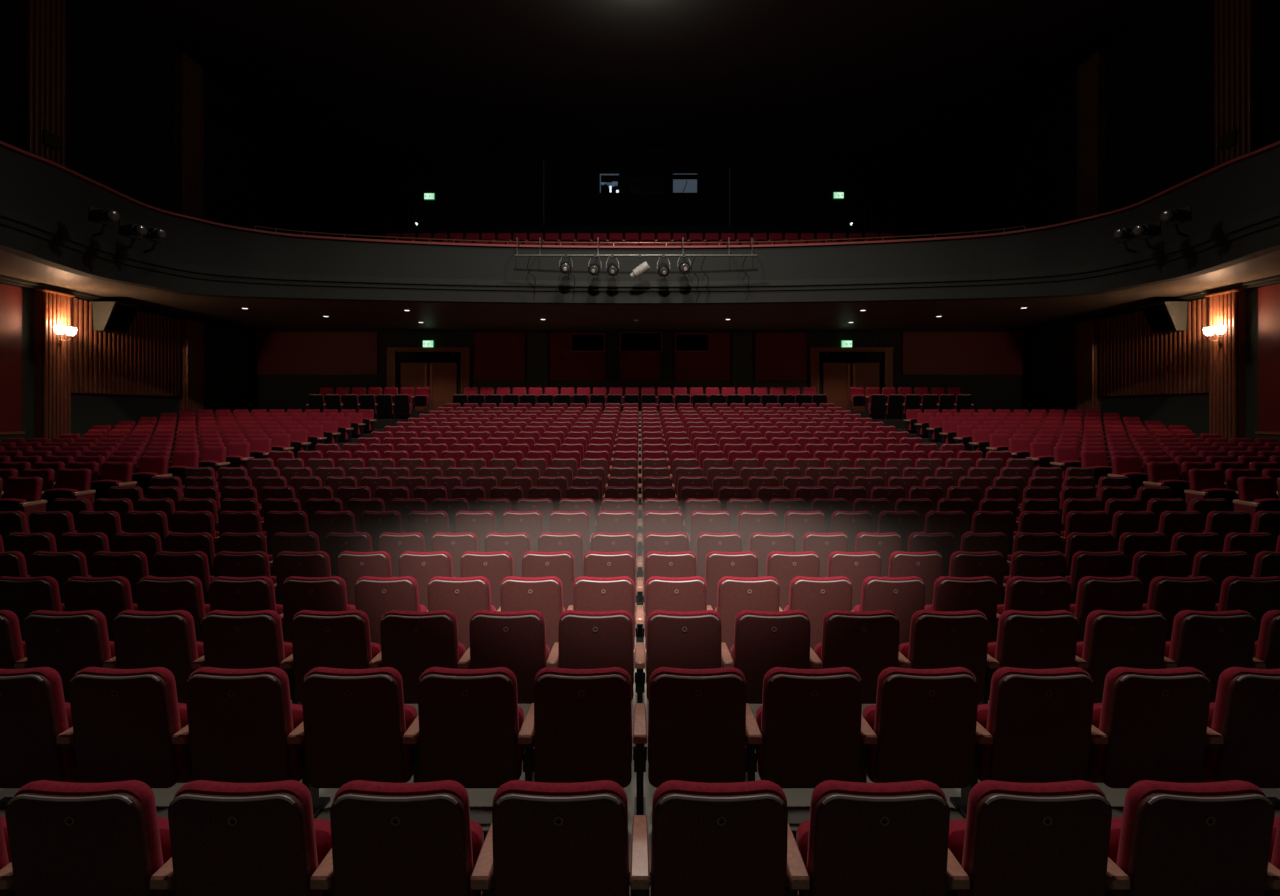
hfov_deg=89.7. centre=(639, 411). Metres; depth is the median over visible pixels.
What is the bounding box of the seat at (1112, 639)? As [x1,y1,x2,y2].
[1076,610,1176,703]
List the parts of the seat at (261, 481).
backrest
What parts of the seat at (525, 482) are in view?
backrest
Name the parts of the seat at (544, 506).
backrest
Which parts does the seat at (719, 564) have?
backrest, edge trim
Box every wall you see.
[0,0,301,441]
[254,332,1025,410]
[302,148,977,225]
[978,0,1279,441]
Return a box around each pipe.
[543,160,543,225]
[729,168,729,225]
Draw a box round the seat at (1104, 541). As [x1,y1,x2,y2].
[1064,532,1114,575]
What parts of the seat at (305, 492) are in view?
backrest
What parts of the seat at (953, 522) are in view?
backrest, edge trim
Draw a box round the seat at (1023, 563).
[1003,551,1073,598]
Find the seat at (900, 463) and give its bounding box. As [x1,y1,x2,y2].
[885,458,911,476]
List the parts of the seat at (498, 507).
backrest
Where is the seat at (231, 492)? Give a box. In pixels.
[218,486,260,514]
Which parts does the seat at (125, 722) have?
armrest, edge trim, backrest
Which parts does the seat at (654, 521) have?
edge trim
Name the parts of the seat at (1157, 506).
backrest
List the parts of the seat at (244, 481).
backrest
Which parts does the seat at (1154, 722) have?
backrest, edge trim, armrest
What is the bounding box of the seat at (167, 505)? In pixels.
[136,498,174,530]
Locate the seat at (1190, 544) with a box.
[1170,532,1221,574]
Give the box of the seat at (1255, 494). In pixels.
[1233,477,1279,530]
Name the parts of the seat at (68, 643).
armrest, edge trim, backrest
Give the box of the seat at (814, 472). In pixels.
[805,467,832,486]
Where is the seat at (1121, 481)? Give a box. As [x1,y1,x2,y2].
[1096,476,1134,497]
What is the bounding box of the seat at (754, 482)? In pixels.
[748,476,777,498]
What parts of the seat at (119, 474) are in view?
backrest, armrest, panel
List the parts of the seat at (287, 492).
backrest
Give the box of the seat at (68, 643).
[14,610,114,702]
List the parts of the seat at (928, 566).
backrest, edge trim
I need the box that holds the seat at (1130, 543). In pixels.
[1118,532,1167,575]
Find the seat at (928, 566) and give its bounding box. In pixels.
[885,551,942,604]
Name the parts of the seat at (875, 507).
backrest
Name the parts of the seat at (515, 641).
armrest, edge trim, backrest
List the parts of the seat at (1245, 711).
backrest, panel, edge trim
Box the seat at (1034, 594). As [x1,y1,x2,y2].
[997,576,1079,629]
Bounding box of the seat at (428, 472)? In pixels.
[414,467,441,486]
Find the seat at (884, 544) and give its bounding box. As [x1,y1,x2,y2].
[855,532,901,576]
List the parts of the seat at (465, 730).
armrest, edge trim, backrest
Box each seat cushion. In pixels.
[0,498,26,502]
[1,817,10,862]
[22,641,26,657]
[45,488,78,495]
[64,702,78,782]
[91,480,121,483]
[109,641,114,657]
[133,472,158,494]
[158,817,174,895]
[177,703,189,782]
[196,641,203,657]
[204,604,210,614]
[215,531,218,553]
[268,554,272,571]
[271,576,276,598]
[276,604,282,630]
[284,642,292,699]
[291,704,302,780]
[314,819,331,895]
[348,604,355,610]
[371,642,380,658]
[403,704,417,782]
[419,605,426,611]
[458,643,465,659]
[471,820,483,895]
[518,706,523,779]
[546,644,548,658]
[731,644,733,658]
[756,706,761,779]
[796,820,808,895]
[814,643,821,659]
[853,605,860,611]
[862,704,876,782]
[899,642,908,658]
[924,604,931,610]
[948,819,965,895]
[977,704,988,780]
[987,642,995,699]
[997,604,1003,629]
[1003,576,1008,598]
[1007,554,1011,571]
[1061,531,1064,553]
[1069,604,1075,614]
[1076,641,1083,657]
[1090,703,1102,782]
[1105,817,1121,895]
[1121,472,1146,494]
[1158,480,1188,483]
[1165,641,1170,657]
[1201,488,1234,495]
[1201,702,1215,782]
[1253,498,1279,502]
[1253,641,1257,657]
[1269,817,1278,862]
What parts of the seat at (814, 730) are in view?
backrest, edge trim, armrest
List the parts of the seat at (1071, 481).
backrest, panel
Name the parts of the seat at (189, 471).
panel, backrest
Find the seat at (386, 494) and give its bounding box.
[375,486,408,510]
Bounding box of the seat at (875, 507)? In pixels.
[853,498,889,532]
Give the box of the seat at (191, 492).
[184,486,220,515]
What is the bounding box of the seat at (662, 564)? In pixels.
[644,551,696,610]
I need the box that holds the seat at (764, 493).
[757,486,789,510]
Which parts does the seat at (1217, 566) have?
backrest, edge trim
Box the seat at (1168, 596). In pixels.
[1142,576,1216,640]
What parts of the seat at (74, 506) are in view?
backrest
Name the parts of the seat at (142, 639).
armrest, edge trim, backrest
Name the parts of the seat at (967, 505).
backrest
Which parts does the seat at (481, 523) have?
edge trim, backrest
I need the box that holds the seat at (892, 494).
[871,486,904,510]
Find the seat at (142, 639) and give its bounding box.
[103,610,203,703]
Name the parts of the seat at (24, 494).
backrest, panel, armrest, panel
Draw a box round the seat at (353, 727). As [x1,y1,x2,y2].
[287,667,417,818]
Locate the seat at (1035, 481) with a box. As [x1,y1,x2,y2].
[1028,476,1060,501]
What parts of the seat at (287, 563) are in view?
edge trim, backrest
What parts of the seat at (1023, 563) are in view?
backrest, panel, edge trim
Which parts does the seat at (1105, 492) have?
backrest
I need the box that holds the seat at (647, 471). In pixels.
[642,467,674,495]
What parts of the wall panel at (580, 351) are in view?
pane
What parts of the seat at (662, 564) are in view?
edge trim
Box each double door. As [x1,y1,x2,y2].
[387,347,469,410]
[810,347,892,410]
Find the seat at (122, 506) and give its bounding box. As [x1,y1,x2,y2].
[93,498,132,530]
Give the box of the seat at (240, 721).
[172,667,302,782]
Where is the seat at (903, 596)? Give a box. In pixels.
[853,576,924,644]
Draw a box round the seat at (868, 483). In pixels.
[853,476,883,498]
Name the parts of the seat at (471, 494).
backrest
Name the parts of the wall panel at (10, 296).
rail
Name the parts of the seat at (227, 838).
armrest, edge trim, number plate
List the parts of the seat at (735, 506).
backrest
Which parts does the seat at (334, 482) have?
backrest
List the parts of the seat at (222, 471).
backrest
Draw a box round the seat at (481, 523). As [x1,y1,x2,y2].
[455,511,497,551]
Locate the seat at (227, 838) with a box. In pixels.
[150,780,331,895]
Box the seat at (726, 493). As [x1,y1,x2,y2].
[719,486,750,510]
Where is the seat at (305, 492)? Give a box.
[299,486,332,511]
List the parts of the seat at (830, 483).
backrest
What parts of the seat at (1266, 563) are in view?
panel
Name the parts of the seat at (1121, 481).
panel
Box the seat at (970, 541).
[960,532,1010,575]
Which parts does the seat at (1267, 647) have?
panel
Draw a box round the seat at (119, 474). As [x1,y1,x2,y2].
[90,461,136,500]
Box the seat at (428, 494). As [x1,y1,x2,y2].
[414,486,446,511]
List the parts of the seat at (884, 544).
backrest, edge trim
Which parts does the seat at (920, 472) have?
backrest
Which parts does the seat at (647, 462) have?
backrest, panel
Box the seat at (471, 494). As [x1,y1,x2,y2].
[452,486,484,511]
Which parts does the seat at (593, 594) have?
edge trim, backrest, armrest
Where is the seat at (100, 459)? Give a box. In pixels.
[76,455,105,473]
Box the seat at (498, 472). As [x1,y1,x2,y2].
[479,467,506,486]
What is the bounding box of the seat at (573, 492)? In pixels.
[567,486,599,528]
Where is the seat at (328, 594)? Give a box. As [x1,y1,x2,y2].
[280,576,355,642]
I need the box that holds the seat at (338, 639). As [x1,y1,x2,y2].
[280,610,380,704]
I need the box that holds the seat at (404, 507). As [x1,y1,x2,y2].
[390,498,426,532]
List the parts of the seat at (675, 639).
edge trim, armrest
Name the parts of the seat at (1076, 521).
panel, edge trim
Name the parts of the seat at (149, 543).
edge trim, backrest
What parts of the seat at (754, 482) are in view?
backrest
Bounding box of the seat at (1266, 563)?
[1250,551,1279,576]
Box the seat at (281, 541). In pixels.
[269,532,319,575]
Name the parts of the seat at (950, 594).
backrest, edge trim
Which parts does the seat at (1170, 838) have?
number plate, edge trim, armrest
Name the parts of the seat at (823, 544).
backrest, edge trim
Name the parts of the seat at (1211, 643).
backrest, edge trim, armrest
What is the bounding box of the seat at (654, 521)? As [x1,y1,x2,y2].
[643,511,689,556]
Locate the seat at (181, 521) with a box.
[171,511,218,553]
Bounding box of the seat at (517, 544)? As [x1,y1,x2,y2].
[485,532,530,576]
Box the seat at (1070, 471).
[1061,467,1097,489]
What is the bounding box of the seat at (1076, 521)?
[1061,511,1108,553]
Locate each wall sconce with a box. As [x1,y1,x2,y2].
[53,325,76,343]
[1203,325,1226,343]
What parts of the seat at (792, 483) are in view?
backrest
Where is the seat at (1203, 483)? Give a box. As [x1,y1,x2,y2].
[1184,468,1237,511]
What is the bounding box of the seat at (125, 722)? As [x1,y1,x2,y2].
[56,667,189,787]
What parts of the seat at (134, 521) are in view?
edge trim, backrest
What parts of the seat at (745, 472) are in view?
backrest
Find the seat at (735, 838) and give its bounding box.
[650,780,809,895]
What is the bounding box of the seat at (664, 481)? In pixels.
[642,476,676,505]
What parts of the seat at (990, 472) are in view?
backrest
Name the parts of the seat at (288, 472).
backrest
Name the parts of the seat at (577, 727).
armrest, edge trim, backrest, panel, armrest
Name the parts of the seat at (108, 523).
edge trim, backrest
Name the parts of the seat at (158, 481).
panel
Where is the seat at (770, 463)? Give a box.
[764,458,789,476]
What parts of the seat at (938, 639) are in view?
backrest, edge trim, armrest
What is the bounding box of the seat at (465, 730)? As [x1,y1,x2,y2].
[403,667,523,787]
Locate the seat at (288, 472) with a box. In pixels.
[283,467,311,485]
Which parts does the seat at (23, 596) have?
edge trim, backrest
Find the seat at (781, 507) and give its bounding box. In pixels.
[769,498,805,532]
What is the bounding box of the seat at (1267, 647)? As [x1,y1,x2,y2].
[1253,610,1279,668]
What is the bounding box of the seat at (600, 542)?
[591,532,642,576]
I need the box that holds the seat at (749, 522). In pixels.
[737,511,777,551]
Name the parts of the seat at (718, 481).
backrest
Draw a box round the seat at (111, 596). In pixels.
[63,576,137,640]
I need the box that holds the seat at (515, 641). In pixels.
[457,610,548,703]
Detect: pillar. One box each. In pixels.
[18,0,64,166]
[33,289,74,441]
[174,51,202,218]
[179,319,203,417]
[1076,319,1100,417]
[1077,51,1105,218]
[1205,289,1246,441]
[1215,0,1261,166]
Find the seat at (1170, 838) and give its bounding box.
[1105,780,1279,895]
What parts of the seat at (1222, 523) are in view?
backrest, edge trim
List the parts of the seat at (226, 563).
edge trim, panel, backrest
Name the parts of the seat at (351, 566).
edge trim, backrest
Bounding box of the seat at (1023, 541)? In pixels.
[1007,532,1067,571]
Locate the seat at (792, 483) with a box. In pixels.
[783,476,812,498]
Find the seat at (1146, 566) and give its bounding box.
[1129,551,1189,603]
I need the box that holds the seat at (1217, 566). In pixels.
[1188,551,1251,602]
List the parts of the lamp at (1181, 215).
plate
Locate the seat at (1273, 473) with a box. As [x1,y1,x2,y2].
[1262,468,1279,498]
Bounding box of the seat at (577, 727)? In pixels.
[518,667,646,814]
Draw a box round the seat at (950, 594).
[924,576,999,642]
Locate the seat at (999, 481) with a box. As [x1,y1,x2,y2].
[993,476,1024,503]
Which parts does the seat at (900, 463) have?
backrest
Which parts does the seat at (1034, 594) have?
backrest, panel, edge trim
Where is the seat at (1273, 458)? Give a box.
[1269,455,1279,462]
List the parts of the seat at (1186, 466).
backrest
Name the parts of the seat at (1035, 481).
backrest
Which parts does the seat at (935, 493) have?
backrest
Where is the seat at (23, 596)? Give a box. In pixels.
[0,576,64,640]
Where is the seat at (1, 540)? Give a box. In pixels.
[0,535,4,551]
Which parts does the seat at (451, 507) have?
backrest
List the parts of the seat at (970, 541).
backrest, edge trim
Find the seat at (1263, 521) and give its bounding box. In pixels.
[1250,511,1279,551]
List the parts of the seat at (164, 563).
edge trim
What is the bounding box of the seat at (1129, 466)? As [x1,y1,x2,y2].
[1108,455,1147,494]
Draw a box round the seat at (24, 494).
[0,477,46,530]
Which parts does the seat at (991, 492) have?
backrest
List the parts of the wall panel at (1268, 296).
rail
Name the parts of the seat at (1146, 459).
backrest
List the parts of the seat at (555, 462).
backrest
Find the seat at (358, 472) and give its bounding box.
[348,467,376,486]
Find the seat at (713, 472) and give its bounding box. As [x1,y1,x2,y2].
[707,467,734,487]
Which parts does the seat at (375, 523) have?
edge trim, backrest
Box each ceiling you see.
[0,250,1279,329]
[114,0,1165,147]
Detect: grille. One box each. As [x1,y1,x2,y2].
[107,304,138,331]
[1141,304,1172,331]
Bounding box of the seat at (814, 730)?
[756,667,876,787]
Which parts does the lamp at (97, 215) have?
plate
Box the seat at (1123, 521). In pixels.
[1108,511,1156,550]
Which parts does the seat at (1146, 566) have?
backrest, edge trim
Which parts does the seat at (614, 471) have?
backrest, panel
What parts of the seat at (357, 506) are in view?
backrest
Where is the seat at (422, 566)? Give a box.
[399,551,453,609]
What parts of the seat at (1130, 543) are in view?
backrest, edge trim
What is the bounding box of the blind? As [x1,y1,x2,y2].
[673,174,696,178]
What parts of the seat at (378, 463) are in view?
backrest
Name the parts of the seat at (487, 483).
backrest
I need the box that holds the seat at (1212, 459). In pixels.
[1206,455,1235,468]
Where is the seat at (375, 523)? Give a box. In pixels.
[360,511,405,551]
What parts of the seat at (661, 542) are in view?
backrest, edge trim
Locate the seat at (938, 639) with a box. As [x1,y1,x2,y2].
[899,610,999,704]
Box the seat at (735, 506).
[727,498,762,531]
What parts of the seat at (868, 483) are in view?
backrest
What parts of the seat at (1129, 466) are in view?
armrest, backrest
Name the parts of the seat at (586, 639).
armrest, edge trim, backrest, armrest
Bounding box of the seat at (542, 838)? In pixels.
[470,780,649,895]
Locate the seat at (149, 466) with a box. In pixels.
[132,455,171,494]
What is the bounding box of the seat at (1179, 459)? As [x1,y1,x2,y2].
[1174,455,1203,473]
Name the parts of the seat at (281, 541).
edge trim, backrest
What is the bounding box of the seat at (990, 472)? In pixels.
[968,467,996,485]
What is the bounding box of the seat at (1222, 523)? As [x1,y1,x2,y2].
[1203,511,1250,551]
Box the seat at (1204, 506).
[1188,498,1228,530]
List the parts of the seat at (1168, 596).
backrest, edge trim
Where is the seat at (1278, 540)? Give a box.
[1275,535,1279,551]
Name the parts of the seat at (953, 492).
backrest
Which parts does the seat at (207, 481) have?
panel, backrest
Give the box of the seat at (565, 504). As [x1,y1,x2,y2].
[559,498,594,544]
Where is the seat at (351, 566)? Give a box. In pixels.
[337,551,394,604]
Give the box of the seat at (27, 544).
[5,532,56,574]
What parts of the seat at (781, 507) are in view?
backrest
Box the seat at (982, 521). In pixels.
[969,511,1014,554]
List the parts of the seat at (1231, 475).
backrest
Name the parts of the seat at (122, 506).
backrest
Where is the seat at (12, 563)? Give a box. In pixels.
[0,551,29,576]
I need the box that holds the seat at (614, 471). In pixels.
[605,467,641,513]
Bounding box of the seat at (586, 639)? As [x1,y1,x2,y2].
[546,610,644,702]
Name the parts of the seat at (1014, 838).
number plate, edge trim, armrest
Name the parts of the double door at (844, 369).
door, push plate, architrave, push plate, door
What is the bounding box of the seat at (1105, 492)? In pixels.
[1098,486,1133,510]
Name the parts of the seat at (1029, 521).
backrest, panel, edge trim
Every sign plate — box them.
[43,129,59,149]
[1220,129,1236,149]
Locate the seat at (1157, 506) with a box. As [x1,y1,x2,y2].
[1147,498,1186,530]
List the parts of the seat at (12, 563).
panel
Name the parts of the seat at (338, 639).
armrest, edge trim, backrest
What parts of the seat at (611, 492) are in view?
backrest, panel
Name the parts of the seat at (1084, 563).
edge trim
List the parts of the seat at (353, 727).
armrest, edge trim, panel, backrest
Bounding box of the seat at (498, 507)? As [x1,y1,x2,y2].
[474,498,510,532]
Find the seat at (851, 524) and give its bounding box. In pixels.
[828,511,872,551]
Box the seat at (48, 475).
[1,468,54,499]
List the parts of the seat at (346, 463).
backrest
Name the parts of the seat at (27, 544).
edge trim, backrest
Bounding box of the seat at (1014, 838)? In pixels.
[948,780,1129,895]
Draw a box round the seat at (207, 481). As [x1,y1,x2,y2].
[181,476,220,502]
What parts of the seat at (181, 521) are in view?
edge trim, panel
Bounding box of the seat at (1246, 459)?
[1238,455,1267,468]
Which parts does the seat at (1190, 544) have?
backrest, edge trim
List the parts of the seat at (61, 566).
edge trim, backrest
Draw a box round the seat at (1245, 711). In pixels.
[1201,667,1279,809]
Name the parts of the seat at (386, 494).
backrest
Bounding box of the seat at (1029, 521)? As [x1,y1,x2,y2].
[1013,511,1066,550]
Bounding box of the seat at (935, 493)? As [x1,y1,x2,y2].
[909,486,942,510]
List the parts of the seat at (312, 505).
backrest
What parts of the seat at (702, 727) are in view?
backrest, edge trim, armrest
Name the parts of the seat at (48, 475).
backrest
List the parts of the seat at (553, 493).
backrest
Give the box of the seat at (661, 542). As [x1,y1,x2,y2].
[644,532,688,574]
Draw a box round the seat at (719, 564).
[705,551,757,610]
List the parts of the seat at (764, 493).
backrest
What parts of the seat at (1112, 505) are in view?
backrest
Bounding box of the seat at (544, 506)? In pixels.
[517,498,552,531]
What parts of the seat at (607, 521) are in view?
backrest, edge trim, armrest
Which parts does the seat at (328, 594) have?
edge trim, backrest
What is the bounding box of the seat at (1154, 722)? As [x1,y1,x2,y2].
[1090,667,1223,787]
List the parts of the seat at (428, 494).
backrest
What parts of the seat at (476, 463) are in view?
backrest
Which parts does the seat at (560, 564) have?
edge trim, backrest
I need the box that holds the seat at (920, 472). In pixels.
[903,467,931,486]
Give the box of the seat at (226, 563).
[206,551,276,598]
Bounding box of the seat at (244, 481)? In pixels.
[219,476,251,501]
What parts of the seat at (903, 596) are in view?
backrest, edge trim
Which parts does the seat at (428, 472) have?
backrest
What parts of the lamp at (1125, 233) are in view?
plate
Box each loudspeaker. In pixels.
[92,301,139,333]
[1140,301,1187,333]
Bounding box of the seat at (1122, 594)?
[1069,576,1143,641]
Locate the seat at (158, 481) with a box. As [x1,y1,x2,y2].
[145,476,183,497]
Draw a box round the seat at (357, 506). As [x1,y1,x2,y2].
[347,498,384,531]
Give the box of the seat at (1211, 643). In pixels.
[1165,610,1265,702]
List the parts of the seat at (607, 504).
backrest, panel, armrest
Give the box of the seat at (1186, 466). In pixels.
[1181,461,1225,488]
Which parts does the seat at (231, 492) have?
panel, backrest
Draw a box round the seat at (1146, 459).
[1143,455,1181,479]
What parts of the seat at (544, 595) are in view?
edge trim, backrest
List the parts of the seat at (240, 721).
armrest, edge trim, backrest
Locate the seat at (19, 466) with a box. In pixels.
[0,461,30,476]
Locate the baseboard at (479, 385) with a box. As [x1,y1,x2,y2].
[472,382,807,410]
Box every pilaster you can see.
[527,332,547,393]
[732,332,752,393]
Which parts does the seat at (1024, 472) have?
backrest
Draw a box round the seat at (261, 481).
[255,476,286,503]
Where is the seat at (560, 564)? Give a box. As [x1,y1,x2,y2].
[522,551,574,610]
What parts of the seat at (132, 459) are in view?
backrest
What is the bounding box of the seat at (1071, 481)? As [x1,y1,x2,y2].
[1059,476,1098,502]
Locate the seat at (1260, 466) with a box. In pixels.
[1249,461,1279,476]
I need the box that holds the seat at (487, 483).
[467,476,496,498]
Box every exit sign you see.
[423,340,433,347]
[424,193,434,199]
[833,192,843,198]
[841,340,851,347]
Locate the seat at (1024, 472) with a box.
[1000,467,1029,486]
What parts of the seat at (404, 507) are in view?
backrest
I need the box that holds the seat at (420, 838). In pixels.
[310,780,483,895]
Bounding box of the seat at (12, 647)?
[0,610,26,668]
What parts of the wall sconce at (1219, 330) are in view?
lamp shade, lamp shade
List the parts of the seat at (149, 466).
backrest, armrest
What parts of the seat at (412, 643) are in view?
armrest, edge trim, backrest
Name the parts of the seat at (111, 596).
edge trim, backrest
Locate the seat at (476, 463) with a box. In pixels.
[460,458,485,476]
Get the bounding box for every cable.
[527,254,535,291]
[691,256,698,293]
[701,256,708,293]
[742,256,748,293]
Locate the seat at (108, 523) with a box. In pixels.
[76,511,124,551]
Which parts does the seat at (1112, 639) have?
backrest, edge trim, armrest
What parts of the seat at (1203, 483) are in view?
panel, armrest, backrest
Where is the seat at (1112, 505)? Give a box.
[1105,498,1143,530]
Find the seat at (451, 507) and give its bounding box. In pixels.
[432,498,468,532]
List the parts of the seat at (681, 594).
edge trim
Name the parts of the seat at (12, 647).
panel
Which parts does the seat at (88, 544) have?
edge trim, backrest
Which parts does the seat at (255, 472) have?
backrest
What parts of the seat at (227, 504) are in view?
panel, backrest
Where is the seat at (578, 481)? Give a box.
[572,476,602,506]
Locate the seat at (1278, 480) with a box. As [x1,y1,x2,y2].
[1277,478,1279,498]
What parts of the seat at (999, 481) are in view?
backrest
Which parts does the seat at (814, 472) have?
backrest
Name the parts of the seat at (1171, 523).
backrest, edge trim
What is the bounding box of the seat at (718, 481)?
[713,476,742,498]
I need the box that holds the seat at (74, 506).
[51,498,91,530]
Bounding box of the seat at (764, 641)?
[731,610,822,703]
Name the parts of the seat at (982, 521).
backrest, edge trim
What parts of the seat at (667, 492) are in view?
backrest, panel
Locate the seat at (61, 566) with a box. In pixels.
[28,551,91,602]
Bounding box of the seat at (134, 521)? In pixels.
[123,511,171,550]
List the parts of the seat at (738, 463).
backrest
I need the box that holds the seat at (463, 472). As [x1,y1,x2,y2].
[447,467,474,486]
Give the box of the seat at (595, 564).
[583,551,643,610]
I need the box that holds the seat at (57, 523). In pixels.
[29,511,76,551]
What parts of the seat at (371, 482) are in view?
backrest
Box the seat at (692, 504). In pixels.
[685,498,720,544]
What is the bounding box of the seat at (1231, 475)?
[1225,468,1278,499]
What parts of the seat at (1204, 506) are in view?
backrest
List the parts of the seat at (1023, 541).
backrest, panel, edge trim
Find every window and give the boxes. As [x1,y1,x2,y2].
[599,173,619,193]
[620,332,661,351]
[631,180,662,193]
[672,173,697,193]
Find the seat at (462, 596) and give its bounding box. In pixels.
[427,576,495,650]
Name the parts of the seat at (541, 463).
backrest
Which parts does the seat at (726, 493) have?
backrest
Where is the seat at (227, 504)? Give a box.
[216,498,263,530]
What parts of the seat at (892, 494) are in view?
backrest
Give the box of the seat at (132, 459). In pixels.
[98,455,136,479]
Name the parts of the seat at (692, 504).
backrest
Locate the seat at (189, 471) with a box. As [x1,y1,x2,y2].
[182,467,218,489]
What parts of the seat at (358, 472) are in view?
backrest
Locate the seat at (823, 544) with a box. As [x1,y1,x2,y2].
[802,532,848,576]
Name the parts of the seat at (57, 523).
edge trim, backrest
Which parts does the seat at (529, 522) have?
edge trim, backrest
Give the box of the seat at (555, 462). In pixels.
[551,458,576,477]
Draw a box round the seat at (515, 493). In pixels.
[490,486,522,510]
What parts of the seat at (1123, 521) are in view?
backrest, edge trim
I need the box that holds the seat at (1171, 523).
[1155,511,1203,551]
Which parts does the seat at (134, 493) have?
backrest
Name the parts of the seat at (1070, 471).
backrest, panel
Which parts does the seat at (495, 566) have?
edge trim, backrest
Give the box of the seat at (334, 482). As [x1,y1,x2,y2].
[326,476,356,497]
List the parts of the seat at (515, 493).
backrest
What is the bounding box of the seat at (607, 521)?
[590,511,642,556]
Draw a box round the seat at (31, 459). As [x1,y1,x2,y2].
[12,455,41,468]
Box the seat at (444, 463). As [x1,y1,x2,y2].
[429,458,455,476]
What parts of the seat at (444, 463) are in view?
backrest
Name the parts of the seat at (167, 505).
backrest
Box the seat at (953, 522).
[920,511,966,551]
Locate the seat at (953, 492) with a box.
[947,486,980,511]
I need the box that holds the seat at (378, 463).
[368,458,394,476]
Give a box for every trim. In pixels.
[0,275,257,333]
[258,330,1021,331]
[1022,275,1279,333]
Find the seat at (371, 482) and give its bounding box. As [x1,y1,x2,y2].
[361,476,391,498]
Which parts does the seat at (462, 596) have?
edge trim, backrest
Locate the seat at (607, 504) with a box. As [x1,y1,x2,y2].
[595,498,642,533]
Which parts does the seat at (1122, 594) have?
backrest, edge trim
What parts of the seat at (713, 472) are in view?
backrest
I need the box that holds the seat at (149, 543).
[112,532,161,575]
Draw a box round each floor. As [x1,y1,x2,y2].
[0,509,1279,892]
[214,411,428,480]
[613,411,666,508]
[851,411,1065,480]
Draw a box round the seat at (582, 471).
[577,467,604,494]
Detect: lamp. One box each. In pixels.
[88,206,120,236]
[118,221,147,250]
[143,225,166,252]
[559,254,572,277]
[588,254,601,279]
[606,254,618,278]
[630,254,649,277]
[657,254,669,276]
[677,254,690,275]
[1113,225,1136,252]
[1132,221,1161,250]
[1159,206,1191,236]
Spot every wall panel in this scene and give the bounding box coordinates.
[0,283,24,441]
[256,332,377,374]
[473,333,524,380]
[550,333,604,380]
[620,351,659,380]
[675,333,729,380]
[755,333,806,380]
[902,332,1023,374]
[1255,283,1279,441]
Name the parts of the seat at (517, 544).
edge trim, backrest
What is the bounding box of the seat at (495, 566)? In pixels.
[460,551,513,610]
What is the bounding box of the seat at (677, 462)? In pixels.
[672,458,697,488]
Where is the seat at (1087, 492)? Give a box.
[1059,486,1095,515]
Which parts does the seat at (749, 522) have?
backrest, edge trim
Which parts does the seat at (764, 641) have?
backrest, edge trim, armrest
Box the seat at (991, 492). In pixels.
[985,486,1020,516]
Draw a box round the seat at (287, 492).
[259,486,294,516]
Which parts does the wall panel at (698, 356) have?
pane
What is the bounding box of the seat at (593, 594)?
[567,576,643,647]
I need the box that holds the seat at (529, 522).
[502,511,542,551]
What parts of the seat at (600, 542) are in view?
edge trim, backrest, armrest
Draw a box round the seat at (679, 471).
[675,467,702,494]
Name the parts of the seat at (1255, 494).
panel, armrest, panel, backrest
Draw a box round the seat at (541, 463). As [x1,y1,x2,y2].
[521,458,546,475]
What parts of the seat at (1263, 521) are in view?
backrest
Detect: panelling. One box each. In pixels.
[71,298,179,395]
[1100,298,1208,395]
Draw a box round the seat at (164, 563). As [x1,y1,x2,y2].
[152,551,214,603]
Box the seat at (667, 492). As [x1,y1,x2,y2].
[643,486,680,510]
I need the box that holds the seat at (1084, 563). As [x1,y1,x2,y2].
[1065,551,1127,603]
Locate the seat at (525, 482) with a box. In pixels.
[502,476,531,498]
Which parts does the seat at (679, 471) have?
backrest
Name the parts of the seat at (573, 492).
backrest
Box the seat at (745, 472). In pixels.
[740,467,767,485]
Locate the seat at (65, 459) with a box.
[44,455,73,468]
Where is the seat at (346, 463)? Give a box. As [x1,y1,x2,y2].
[338,458,364,476]
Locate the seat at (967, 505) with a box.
[937,498,974,531]
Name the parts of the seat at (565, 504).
backrest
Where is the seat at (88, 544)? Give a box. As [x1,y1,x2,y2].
[58,532,109,574]
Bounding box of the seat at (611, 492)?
[599,486,641,517]
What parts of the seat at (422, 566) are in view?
edge trim, backrest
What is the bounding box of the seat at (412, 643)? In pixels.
[369,610,465,703]
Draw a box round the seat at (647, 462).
[642,458,671,477]
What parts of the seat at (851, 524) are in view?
backrest, edge trim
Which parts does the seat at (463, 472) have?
backrest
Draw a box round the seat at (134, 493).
[107,486,143,510]
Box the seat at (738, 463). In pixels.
[733,458,758,475]
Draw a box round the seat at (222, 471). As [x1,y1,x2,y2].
[217,467,247,491]
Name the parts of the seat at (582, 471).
backrest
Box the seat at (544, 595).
[497,576,564,652]
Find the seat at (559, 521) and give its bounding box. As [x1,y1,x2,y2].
[549,511,589,556]
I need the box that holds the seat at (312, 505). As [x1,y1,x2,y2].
[305,498,342,531]
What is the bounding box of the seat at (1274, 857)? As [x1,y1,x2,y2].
[1265,812,1279,895]
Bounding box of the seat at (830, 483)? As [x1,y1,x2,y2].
[818,476,848,498]
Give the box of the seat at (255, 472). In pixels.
[250,467,279,486]
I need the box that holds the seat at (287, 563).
[274,551,330,604]
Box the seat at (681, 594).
[645,576,712,647]
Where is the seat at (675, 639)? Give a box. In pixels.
[646,610,733,700]
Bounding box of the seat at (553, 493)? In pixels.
[529,486,560,510]
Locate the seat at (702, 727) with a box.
[648,667,761,787]

